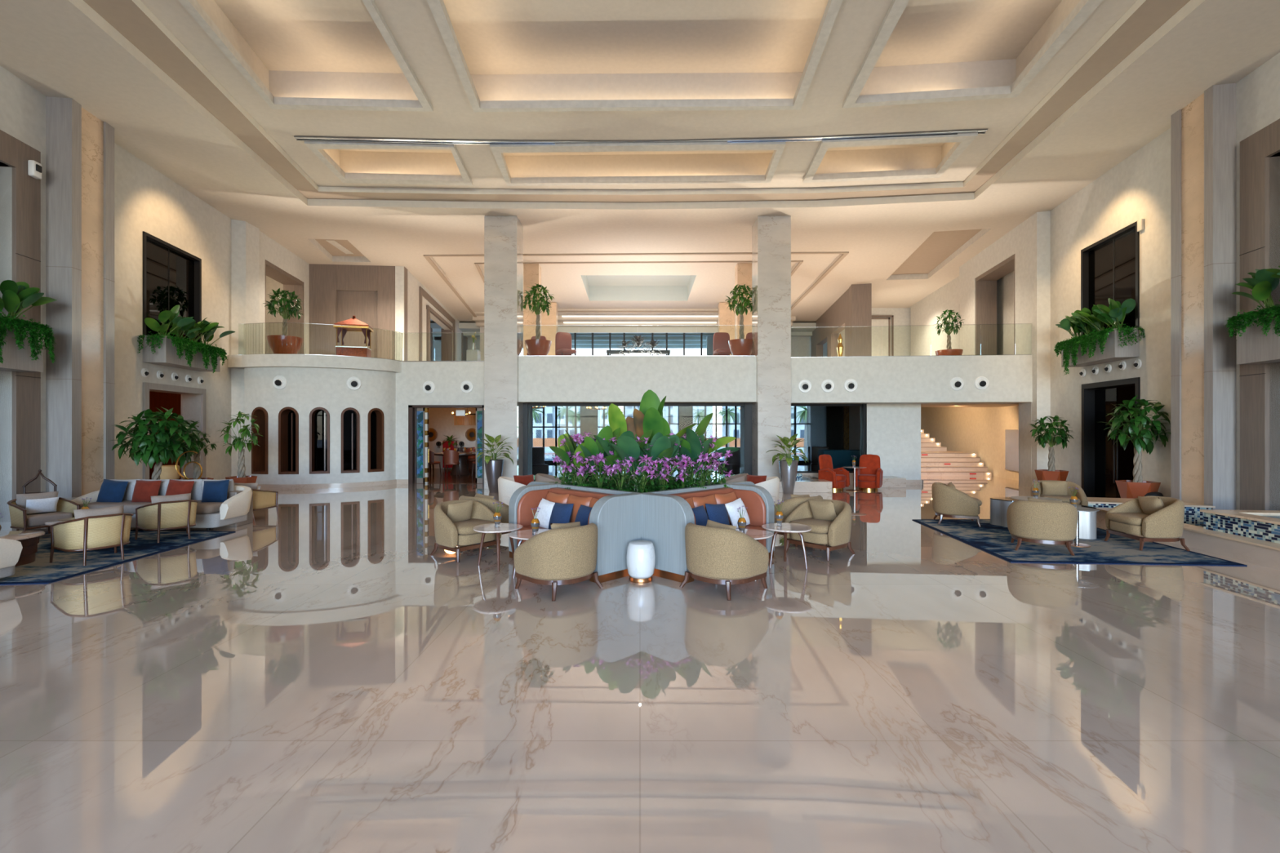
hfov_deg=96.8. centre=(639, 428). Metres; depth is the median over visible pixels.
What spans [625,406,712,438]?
building
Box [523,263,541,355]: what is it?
stone pier
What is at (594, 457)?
flowering plant
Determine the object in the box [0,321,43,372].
window box
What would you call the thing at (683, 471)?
flowering plant
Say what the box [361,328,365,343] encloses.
drape
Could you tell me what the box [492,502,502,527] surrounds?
flower vase
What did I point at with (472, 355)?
flower vase
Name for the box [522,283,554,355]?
potted tree
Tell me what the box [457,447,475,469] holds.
trim
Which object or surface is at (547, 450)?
ground
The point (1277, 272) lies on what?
plant
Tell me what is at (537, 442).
brick wall
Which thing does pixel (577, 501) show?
cushion
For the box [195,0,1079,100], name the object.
ceiling
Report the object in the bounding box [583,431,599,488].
flowering plant
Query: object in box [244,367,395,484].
wall
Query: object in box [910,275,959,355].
wall
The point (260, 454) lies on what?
window
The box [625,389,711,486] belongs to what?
plant
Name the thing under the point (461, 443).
disc sculpture
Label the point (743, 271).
stone pier
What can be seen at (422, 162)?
ceiling
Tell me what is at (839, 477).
seat cushion
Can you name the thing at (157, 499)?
cushion
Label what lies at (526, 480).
cushion
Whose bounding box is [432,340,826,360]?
wall
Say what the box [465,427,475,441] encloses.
sunburst mirror
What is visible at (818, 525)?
seat cushion
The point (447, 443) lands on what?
potted plant
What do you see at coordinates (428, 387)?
air nozzle
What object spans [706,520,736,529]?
pillow
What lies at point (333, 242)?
ceiling vent
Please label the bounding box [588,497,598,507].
cushion
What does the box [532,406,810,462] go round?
window
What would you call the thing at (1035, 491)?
bowl
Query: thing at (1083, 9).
trim
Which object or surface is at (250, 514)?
table
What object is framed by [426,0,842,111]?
trim
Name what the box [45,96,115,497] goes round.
wall pier
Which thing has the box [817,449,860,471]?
seat
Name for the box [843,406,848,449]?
panel
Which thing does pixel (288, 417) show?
window
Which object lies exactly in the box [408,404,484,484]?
door frame
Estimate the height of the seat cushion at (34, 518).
0.144 m
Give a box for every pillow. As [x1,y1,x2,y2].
[25,497,58,514]
[447,499,474,522]
[474,493,493,498]
[550,521,580,528]
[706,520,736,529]
[791,494,809,498]
[808,500,836,520]
[946,481,955,488]
[1041,480,1067,495]
[1137,496,1164,515]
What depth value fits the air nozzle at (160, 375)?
12.74 m
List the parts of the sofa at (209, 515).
seat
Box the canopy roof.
[430,322,816,348]
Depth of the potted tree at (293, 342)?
15.74 m
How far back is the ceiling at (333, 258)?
19.65 m
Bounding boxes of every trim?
[68,0,1204,208]
[178,0,433,111]
[227,354,401,372]
[265,260,304,354]
[304,140,472,185]
[418,286,467,360]
[423,251,848,316]
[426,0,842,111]
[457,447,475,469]
[472,311,795,328]
[489,141,786,186]
[580,275,696,301]
[796,472,853,484]
[802,132,977,182]
[842,0,1102,107]
[871,315,893,355]
[886,228,991,279]
[975,253,1014,355]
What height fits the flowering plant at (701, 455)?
0.540 m
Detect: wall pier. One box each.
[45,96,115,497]
[1170,83,1236,510]
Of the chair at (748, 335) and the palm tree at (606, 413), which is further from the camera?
the palm tree at (606, 413)
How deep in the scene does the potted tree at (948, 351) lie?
18.39 m
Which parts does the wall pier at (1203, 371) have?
marble panel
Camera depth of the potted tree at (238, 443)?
12.25 m
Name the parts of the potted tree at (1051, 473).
pot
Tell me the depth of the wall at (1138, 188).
12.17 m
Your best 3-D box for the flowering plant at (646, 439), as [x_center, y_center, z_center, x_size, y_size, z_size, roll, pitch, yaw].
[0.153,0.473,7.356,0.399,0.727,0.397,0,0,0]
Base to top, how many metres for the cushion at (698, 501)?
0.416 m
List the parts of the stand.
post, rail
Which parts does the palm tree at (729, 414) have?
crown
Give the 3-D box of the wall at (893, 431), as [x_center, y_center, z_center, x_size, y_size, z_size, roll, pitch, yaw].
[7.400,0.470,16.800,1.600,2.360,0.400,0,0,0]
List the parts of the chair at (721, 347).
seat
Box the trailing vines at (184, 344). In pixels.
[137,330,227,373]
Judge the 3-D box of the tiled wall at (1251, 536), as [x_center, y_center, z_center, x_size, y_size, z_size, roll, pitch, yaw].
[8.534,1.390,8.057,1.895,0.520,5.349,0,0,8]
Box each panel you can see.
[586,275,690,285]
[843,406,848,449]
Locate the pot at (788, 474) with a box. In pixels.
[778,459,798,493]
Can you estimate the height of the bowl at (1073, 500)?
0.137 m
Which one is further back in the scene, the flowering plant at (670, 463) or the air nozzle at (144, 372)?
the air nozzle at (144, 372)
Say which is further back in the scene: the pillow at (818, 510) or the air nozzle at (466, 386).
the air nozzle at (466, 386)
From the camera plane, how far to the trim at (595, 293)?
26.57 m
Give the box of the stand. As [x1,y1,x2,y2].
[22,469,57,533]
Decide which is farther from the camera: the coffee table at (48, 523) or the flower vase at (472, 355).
the flower vase at (472, 355)
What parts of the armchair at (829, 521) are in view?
leg, seat, wood rail, leg, leg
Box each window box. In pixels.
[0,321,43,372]
[142,335,220,371]
[1061,328,1139,367]
[1236,312,1279,364]
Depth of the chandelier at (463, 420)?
19.30 m
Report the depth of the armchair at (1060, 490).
10.18 m
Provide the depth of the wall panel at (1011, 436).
18.17 m
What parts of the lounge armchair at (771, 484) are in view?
seat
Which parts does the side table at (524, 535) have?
leg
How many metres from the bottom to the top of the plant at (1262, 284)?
0.746 m
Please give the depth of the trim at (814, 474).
16.62 m
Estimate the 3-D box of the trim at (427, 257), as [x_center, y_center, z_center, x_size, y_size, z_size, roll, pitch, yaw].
[-0.551,-5.785,23.962,15.966,0.150,10.856,0,0,0]
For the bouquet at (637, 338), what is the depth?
17.93 m
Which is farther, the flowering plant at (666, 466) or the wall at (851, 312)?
the wall at (851, 312)
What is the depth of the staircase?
20.39 m
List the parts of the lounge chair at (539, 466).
backrest, seat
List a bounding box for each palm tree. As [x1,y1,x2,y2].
[532,406,547,447]
[549,406,580,433]
[559,408,580,445]
[600,406,627,421]
[693,408,713,427]
[713,407,739,447]
[791,406,807,453]
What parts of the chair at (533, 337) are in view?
backrest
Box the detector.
[27,160,41,179]
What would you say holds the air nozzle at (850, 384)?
attached to the wall at (904, 380)
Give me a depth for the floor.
3.46 m
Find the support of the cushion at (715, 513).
on the banquette
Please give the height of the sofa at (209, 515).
0.776 m
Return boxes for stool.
[626,540,655,583]
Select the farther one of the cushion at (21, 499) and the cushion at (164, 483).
the cushion at (164, 483)
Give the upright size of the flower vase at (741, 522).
0.306 m
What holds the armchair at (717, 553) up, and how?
on the floor
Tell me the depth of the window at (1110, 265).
12.67 m
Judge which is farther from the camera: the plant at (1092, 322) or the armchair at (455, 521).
the plant at (1092, 322)
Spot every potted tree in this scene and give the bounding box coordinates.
[108,407,206,479]
[180,430,216,479]
[217,411,262,483]
[262,288,303,354]
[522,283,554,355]
[724,284,752,355]
[934,309,964,355]
[1029,415,1075,480]
[1103,394,1170,498]
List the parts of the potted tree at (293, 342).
pot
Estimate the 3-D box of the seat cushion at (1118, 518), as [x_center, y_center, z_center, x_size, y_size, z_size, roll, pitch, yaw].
[6.970,1.264,7.904,0.620,0.103,0.565,0,0,5]
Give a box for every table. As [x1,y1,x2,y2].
[0,530,44,566]
[44,517,75,532]
[64,497,77,500]
[223,489,253,526]
[434,452,475,475]
[472,523,523,571]
[507,528,550,578]
[606,350,670,355]
[735,528,773,581]
[761,523,811,569]
[844,466,866,491]
[990,497,1020,527]
[1010,496,1062,501]
[1064,506,1099,547]
[1076,504,1097,539]
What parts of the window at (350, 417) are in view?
pane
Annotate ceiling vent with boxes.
[325,240,353,253]
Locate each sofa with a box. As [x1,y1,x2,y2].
[0,537,22,578]
[71,479,252,530]
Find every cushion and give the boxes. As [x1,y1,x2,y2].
[16,491,58,513]
[26,511,72,526]
[73,505,123,519]
[80,500,223,514]
[96,479,128,502]
[131,480,161,502]
[140,479,171,495]
[151,493,191,503]
[164,479,194,495]
[171,479,202,500]
[200,479,235,491]
[201,480,229,502]
[234,482,257,488]
[453,518,494,534]
[513,474,533,485]
[518,525,546,530]
[535,497,555,528]
[545,491,568,503]
[548,502,573,529]
[566,493,591,522]
[574,504,591,525]
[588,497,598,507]
[684,497,694,508]
[692,493,716,511]
[692,505,708,526]
[705,503,729,524]
[714,491,737,524]
[724,497,750,528]
[730,524,764,530]
[746,474,766,484]
[790,517,833,533]
[835,474,846,481]
[857,474,875,481]
[972,497,982,506]
[1040,494,1080,504]
[1107,512,1148,525]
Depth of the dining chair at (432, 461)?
19.16 m
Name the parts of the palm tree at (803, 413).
crown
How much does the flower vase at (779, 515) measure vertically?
0.306 m
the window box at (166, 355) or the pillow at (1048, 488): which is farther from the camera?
the window box at (166, 355)
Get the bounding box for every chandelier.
[452,412,475,425]
[586,406,606,409]
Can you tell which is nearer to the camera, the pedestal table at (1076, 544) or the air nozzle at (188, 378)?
the pedestal table at (1076, 544)
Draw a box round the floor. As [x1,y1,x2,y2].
[0,462,1279,852]
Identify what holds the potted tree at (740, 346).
on the floor
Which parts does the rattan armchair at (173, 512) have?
leg, leg, seat rail, arm rail, cane panel, leg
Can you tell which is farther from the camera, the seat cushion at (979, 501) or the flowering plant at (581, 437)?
the seat cushion at (979, 501)
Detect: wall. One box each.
[0,65,45,530]
[114,142,231,479]
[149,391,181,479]
[231,218,309,476]
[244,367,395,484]
[266,275,283,353]
[309,263,407,360]
[395,266,462,360]
[395,361,484,479]
[428,406,843,468]
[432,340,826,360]
[434,307,910,360]
[480,327,558,360]
[518,355,755,403]
[533,438,804,447]
[791,355,1032,404]
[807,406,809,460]
[810,283,871,356]
[848,406,860,449]
[866,404,920,479]
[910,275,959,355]
[920,271,1018,480]
[959,210,1050,488]
[1050,83,1236,510]
[1086,497,1279,570]
[1105,385,1135,479]
[1236,52,1279,511]
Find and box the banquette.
[508,474,774,583]
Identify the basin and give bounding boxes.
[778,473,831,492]
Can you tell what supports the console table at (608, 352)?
on the floor
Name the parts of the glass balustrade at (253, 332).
glass panel, glass panel, glass panel, glass panel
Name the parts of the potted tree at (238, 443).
pot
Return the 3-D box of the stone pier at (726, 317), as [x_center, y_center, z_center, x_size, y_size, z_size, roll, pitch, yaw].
[4.103,-3.955,27.050,0.718,3.950,0.500,0,0,0]
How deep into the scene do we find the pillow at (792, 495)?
8.24 m
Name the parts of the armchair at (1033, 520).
leg, wood rail, leg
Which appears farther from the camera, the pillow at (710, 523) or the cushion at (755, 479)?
the cushion at (755, 479)
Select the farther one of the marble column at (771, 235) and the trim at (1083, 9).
the marble column at (771, 235)
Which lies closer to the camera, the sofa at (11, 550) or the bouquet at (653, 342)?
the sofa at (11, 550)
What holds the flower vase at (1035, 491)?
on the pedestal table at (1021, 498)
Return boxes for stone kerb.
[880,475,906,488]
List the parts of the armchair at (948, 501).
leg, wood rail, leg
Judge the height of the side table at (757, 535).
0.472 m
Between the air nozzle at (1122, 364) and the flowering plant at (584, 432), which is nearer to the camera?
the flowering plant at (584, 432)
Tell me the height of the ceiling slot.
0.040 m
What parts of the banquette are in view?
arm panel, arm panel, arm panel, arm panel, arm panel, arm panel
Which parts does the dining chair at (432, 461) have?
backrest, seat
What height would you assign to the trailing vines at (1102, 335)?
0.968 m
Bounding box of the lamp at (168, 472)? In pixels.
[160,465,179,479]
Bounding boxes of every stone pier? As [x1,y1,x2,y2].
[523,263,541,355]
[541,302,557,355]
[718,302,734,355]
[734,262,751,338]
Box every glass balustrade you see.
[238,322,403,361]
[402,333,484,361]
[520,324,755,355]
[791,323,1031,357]
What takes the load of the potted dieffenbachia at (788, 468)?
on the floor
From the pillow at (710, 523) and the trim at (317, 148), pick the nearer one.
the pillow at (710, 523)
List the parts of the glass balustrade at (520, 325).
glass panel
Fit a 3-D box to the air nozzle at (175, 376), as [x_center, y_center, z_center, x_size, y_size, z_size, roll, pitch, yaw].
[-10.855,-1.200,13.268,0.133,0.196,0.173,0,0,25]
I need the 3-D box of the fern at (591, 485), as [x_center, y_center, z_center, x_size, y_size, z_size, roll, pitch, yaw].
[-0.493,0.799,7.304,0.598,0.190,0.535,0,0,-32]
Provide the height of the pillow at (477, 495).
0.297 m
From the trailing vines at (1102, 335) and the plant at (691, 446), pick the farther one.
the trailing vines at (1102, 335)
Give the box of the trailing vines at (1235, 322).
[1225,299,1279,337]
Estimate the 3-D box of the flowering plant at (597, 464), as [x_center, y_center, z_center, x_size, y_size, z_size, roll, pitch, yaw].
[-0.622,0.478,7.591,0.355,0.706,0.382,0,0,0]
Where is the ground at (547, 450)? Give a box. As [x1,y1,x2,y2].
[544,436,806,460]
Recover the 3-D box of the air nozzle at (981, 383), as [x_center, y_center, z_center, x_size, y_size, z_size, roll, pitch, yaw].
[9.284,-1.221,15.457,0.324,0.370,0.222,0,0,36]
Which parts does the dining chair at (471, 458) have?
backrest, seat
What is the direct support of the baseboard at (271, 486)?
attached to the wall at (306, 388)
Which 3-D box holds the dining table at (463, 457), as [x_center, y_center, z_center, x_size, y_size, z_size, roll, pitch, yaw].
[-6.420,1.275,20.300,1.800,0.750,1.800,0,0,0]
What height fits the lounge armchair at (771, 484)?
0.670 m
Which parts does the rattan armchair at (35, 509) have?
leg, seat rail, cane panel, arm rail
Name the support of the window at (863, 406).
in the wall at (893, 431)
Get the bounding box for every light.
[561,315,718,316]
[563,321,716,323]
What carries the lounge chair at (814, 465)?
on the floor
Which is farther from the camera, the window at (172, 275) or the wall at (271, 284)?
the wall at (271, 284)
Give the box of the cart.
[333,315,373,357]
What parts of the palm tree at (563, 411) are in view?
crown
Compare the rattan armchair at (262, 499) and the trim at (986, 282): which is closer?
the rattan armchair at (262, 499)
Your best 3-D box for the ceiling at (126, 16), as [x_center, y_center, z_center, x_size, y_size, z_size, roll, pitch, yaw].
[-0.092,-5.925,8.474,16.996,0.001,12.947,0,0,0]
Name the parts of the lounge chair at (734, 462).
seat, backrest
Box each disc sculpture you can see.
[435,441,441,448]
[458,441,464,448]
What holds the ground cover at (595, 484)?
on the banquette
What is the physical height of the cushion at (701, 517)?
0.340 m
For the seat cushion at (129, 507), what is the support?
on the sofa at (209, 515)
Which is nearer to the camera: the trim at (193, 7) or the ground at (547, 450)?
the trim at (193, 7)
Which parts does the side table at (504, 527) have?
leg, leg, leg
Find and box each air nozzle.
[141,368,148,377]
[156,370,164,379]
[171,372,178,381]
[185,374,191,382]
[197,376,204,384]
[272,375,286,389]
[346,376,361,390]
[422,381,435,393]
[460,380,473,393]
[798,379,811,392]
[821,379,834,392]
[844,378,857,391]
[949,377,964,390]
[974,376,988,390]
[1079,368,1085,377]
[1091,366,1098,374]
[1104,364,1111,373]
[1118,360,1126,369]
[1133,359,1142,368]
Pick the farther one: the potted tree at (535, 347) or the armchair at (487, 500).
the potted tree at (535, 347)
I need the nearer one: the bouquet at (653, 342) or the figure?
the figure
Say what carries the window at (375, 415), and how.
in the wall at (306, 388)
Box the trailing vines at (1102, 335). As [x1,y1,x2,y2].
[1053,324,1144,374]
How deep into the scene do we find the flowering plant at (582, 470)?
7.44 m
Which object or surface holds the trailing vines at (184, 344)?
hanging from the window box at (166, 355)
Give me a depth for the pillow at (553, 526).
5.76 m
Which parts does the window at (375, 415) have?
pane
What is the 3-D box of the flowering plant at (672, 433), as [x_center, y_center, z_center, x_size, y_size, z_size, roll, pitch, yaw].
[0.400,0.447,7.688,0.353,0.768,0.405,0,0,0]
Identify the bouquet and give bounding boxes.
[616,339,634,355]
[626,334,652,355]
[643,338,662,355]
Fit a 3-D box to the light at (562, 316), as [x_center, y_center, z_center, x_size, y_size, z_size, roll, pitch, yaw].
[0.000,-5.735,29.170,8.000,0.050,0.060,0,0,0]
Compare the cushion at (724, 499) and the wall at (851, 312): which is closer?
the cushion at (724, 499)
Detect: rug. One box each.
[0,529,235,585]
[911,519,1247,566]
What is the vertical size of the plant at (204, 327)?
0.713 m
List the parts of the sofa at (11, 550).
seat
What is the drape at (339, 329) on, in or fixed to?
hanging from the cart
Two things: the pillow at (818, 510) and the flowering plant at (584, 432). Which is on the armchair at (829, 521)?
the pillow at (818, 510)
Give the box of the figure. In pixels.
[836,333,843,356]
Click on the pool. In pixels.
(547, 455)
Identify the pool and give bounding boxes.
[544,453,807,459]
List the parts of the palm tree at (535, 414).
crown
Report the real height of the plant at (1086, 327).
0.716 m
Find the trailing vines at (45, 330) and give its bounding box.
[0,309,57,363]
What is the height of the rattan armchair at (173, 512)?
0.664 m
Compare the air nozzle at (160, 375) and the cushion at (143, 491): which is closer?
the cushion at (143, 491)
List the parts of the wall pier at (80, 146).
marble panel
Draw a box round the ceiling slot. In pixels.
[293,128,987,144]
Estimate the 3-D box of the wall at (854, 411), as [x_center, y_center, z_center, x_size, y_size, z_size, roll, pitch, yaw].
[8.120,-0.165,20.750,0.140,3.630,7.500,0,0,0]
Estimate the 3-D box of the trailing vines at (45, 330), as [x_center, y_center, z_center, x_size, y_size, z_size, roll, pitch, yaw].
[-9.730,-1.380,8.223,0.649,0.853,2.706,0,0,-10]
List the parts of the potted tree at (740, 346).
pot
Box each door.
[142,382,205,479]
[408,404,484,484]
[1081,377,1140,497]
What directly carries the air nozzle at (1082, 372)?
attached to the wall at (1138, 188)
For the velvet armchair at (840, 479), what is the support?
on the floor
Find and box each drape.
[337,327,342,342]
[342,328,346,345]
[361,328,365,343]
[366,329,369,346]
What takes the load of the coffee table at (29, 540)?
on the rug at (64, 565)
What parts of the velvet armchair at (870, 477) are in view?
arm, seat, backrest, arm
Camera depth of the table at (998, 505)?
9.55 m
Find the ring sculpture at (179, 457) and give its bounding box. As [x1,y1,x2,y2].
[175,450,203,479]
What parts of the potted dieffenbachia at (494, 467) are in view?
stem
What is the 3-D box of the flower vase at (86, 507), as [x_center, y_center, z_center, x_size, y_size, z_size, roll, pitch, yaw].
[-7.941,1.145,8.152,0.117,0.306,0.123,0,0,-32]
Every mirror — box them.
[428,427,437,441]
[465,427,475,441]
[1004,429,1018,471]
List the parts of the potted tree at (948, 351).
pot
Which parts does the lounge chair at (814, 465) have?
seat, backrest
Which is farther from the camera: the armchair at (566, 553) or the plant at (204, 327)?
the plant at (204, 327)
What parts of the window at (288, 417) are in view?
pane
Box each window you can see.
[142,231,201,342]
[251,406,268,474]
[278,406,298,474]
[309,407,329,474]
[341,407,359,473]
[368,408,383,471]
[523,403,751,475]
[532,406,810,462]
[558,327,718,355]
[791,404,866,472]
[1080,220,1139,335]
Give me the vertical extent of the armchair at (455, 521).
0.703 m
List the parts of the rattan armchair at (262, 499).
cane panel, arm rail, seat rail, leg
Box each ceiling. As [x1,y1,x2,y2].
[0,0,1279,322]
[83,0,1190,202]
[140,0,1137,190]
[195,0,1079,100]
[308,239,370,262]
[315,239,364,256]
[323,149,461,175]
[430,253,842,315]
[502,150,773,177]
[815,142,955,173]
[891,229,981,275]
[920,403,1018,407]
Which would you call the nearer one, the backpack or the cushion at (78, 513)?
the cushion at (78, 513)
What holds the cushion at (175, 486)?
on the sofa at (209, 515)
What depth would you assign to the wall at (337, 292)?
20.11 m
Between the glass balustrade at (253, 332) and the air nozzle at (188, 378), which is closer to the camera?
the air nozzle at (188, 378)
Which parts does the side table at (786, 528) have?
leg, leg, leg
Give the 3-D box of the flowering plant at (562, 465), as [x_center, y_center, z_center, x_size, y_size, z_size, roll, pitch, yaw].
[-1.025,0.587,7.697,0.354,0.488,0.366,0,0,0]
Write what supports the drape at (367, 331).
hanging from the cart
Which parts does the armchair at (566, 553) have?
leg, wood rail, leg, leg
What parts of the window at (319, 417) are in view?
pane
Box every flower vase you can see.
[80,497,92,509]
[466,332,480,360]
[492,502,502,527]
[530,506,540,534]
[737,506,747,533]
[774,500,783,526]
[851,455,855,466]
[1031,479,1039,498]
[1069,487,1078,508]
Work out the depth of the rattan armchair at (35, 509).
8.46 m
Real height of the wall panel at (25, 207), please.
6.350 m
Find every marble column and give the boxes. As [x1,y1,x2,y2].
[484,216,523,488]
[751,216,791,480]
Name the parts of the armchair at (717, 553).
leg, wood rail, leg, leg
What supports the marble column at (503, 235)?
on the floor
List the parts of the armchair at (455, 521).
leg, leg, wood rail, seat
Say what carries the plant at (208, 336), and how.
in the window box at (166, 355)
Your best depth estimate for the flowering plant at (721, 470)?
7.69 m
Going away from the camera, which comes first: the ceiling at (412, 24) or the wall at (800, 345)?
the ceiling at (412, 24)
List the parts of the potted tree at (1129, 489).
pot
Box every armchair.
[6,491,79,533]
[49,505,133,565]
[134,493,198,542]
[234,482,279,515]
[430,499,502,562]
[458,493,508,542]
[497,476,525,505]
[513,521,603,601]
[534,473,561,482]
[679,520,768,600]
[724,473,748,482]
[755,476,779,505]
[773,494,822,546]
[783,498,854,560]
[817,454,849,490]
[855,454,883,490]
[931,481,982,526]
[1006,497,1077,555]
[1031,480,1088,506]
[1104,495,1190,551]
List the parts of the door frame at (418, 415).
mosaic pane, mosaic pane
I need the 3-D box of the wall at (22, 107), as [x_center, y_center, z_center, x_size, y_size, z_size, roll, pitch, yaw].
[-9.009,-2.050,1.721,0.413,7.400,19.818,0,0,-10]
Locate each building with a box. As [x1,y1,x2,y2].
[533,406,609,438]
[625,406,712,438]
[722,406,807,438]
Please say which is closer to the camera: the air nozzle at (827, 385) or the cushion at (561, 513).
the cushion at (561, 513)
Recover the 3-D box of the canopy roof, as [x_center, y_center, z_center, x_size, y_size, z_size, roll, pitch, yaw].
[0.000,-5.400,34.000,60.000,0.500,7.000,0,0,0]
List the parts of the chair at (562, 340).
seat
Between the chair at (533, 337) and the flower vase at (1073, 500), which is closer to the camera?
the flower vase at (1073, 500)
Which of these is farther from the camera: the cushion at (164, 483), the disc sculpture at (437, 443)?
the disc sculpture at (437, 443)
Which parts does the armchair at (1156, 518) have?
leg, seat, leg, wood rail, leg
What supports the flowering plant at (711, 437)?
on the banquette
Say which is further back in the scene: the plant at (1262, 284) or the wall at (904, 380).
the wall at (904, 380)
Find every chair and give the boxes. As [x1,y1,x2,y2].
[428,450,441,476]
[443,449,460,477]
[466,447,475,471]
[526,335,546,355]
[532,447,548,475]
[555,332,576,355]
[712,332,731,355]
[717,447,740,475]
[746,332,751,355]
[810,446,828,471]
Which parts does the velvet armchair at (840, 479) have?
backrest, arm, seat, arm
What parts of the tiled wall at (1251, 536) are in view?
tank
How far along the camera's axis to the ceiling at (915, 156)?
13.76 m
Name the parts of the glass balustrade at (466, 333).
glass panel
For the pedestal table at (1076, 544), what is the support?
on the rug at (993, 540)
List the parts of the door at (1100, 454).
glass, handle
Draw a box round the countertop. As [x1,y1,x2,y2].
[335,346,370,350]
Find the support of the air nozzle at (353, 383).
attached to the wall at (306, 388)
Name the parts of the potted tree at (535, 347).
pot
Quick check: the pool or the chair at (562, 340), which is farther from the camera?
the pool
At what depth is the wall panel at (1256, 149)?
8.98 m
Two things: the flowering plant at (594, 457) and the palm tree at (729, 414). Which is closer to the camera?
the flowering plant at (594, 457)
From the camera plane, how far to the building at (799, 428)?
82.00 m
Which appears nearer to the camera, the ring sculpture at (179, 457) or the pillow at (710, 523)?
the pillow at (710, 523)
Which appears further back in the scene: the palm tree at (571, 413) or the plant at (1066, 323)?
the palm tree at (571, 413)
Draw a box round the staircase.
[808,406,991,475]
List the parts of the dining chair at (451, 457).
backrest, seat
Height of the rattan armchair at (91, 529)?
0.664 m
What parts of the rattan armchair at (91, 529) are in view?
leg, leg, seat rail, arm rail, cane panel, leg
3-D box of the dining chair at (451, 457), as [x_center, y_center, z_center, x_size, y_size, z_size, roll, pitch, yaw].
[-6.318,1.185,19.080,0.507,0.922,0.500,0,0,-5]
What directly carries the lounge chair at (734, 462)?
on the floor
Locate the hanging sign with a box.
[456,408,465,415]
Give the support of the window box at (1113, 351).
attached to the wall at (1138, 188)
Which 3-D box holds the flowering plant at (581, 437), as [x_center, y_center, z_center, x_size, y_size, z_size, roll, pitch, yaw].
[-0.790,0.452,7.776,0.371,0.758,0.374,0,0,-34]
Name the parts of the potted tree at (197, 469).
pot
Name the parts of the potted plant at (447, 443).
planter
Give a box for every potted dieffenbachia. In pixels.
[476,433,513,492]
[765,433,808,493]
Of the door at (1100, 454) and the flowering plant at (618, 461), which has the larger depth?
the door at (1100, 454)
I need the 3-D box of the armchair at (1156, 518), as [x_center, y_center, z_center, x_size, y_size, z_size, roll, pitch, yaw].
[7.029,1.296,7.899,0.738,0.703,0.779,0,0,5]
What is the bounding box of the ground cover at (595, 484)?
[564,474,722,493]
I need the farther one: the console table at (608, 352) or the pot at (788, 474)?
the console table at (608, 352)
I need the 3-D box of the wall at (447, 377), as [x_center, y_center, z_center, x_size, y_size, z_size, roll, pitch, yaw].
[-5.500,-0.155,17.000,3.800,3.610,0.300,0,0,0]
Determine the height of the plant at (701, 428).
1.035 m
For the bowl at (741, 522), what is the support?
on the flower vase at (741, 522)
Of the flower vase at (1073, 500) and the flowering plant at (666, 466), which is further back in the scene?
the flower vase at (1073, 500)
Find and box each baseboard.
[257,479,396,489]
[396,479,923,484]
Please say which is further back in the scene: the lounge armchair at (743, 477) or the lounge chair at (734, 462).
the lounge chair at (734, 462)
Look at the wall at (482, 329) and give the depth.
30.20 m
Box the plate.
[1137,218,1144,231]
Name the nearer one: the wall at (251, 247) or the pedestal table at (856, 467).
the pedestal table at (856, 467)
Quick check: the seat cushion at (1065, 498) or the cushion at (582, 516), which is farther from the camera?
the seat cushion at (1065, 498)
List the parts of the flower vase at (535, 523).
stem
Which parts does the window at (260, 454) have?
pane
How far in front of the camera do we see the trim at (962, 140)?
12.60 m
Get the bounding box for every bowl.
[80,506,88,509]
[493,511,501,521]
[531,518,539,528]
[737,517,746,528]
[775,511,782,520]
[1031,487,1039,494]
[1069,496,1078,503]
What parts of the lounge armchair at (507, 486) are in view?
seat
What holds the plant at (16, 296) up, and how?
in the window box at (14, 359)
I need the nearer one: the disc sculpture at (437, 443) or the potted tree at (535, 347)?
the potted tree at (535, 347)
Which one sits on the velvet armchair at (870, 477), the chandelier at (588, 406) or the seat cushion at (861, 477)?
the seat cushion at (861, 477)
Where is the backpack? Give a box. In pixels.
[1144,492,1163,496]
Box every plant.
[0,280,57,319]
[144,304,194,336]
[169,315,200,338]
[184,317,223,342]
[193,320,235,345]
[440,435,457,467]
[549,429,588,485]
[551,453,573,487]
[558,433,586,484]
[565,451,595,486]
[568,433,588,486]
[573,403,637,482]
[577,426,620,488]
[582,437,604,486]
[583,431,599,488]
[584,453,612,488]
[595,429,652,490]
[595,436,621,489]
[604,454,635,490]
[610,435,653,491]
[614,435,642,488]
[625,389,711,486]
[628,454,658,493]
[638,432,683,490]
[644,437,655,489]
[652,457,681,490]
[662,432,679,488]
[662,436,680,488]
[672,455,694,488]
[675,427,712,488]
[680,413,739,481]
[680,438,703,487]
[690,451,719,486]
[693,432,715,483]
[702,437,720,484]
[709,449,733,487]
[1055,310,1082,337]
[1071,307,1103,334]
[1075,304,1112,331]
[1093,297,1135,328]
[1231,268,1279,309]
[1266,265,1279,278]
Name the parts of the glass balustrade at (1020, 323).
glass panel, glass panel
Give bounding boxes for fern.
[577,483,608,488]
[673,482,706,488]
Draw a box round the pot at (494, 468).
[484,459,503,492]
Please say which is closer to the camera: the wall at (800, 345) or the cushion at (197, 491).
the cushion at (197, 491)
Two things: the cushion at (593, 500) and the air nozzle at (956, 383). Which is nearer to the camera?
the cushion at (593, 500)
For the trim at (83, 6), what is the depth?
14.16 m
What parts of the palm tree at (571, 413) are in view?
crown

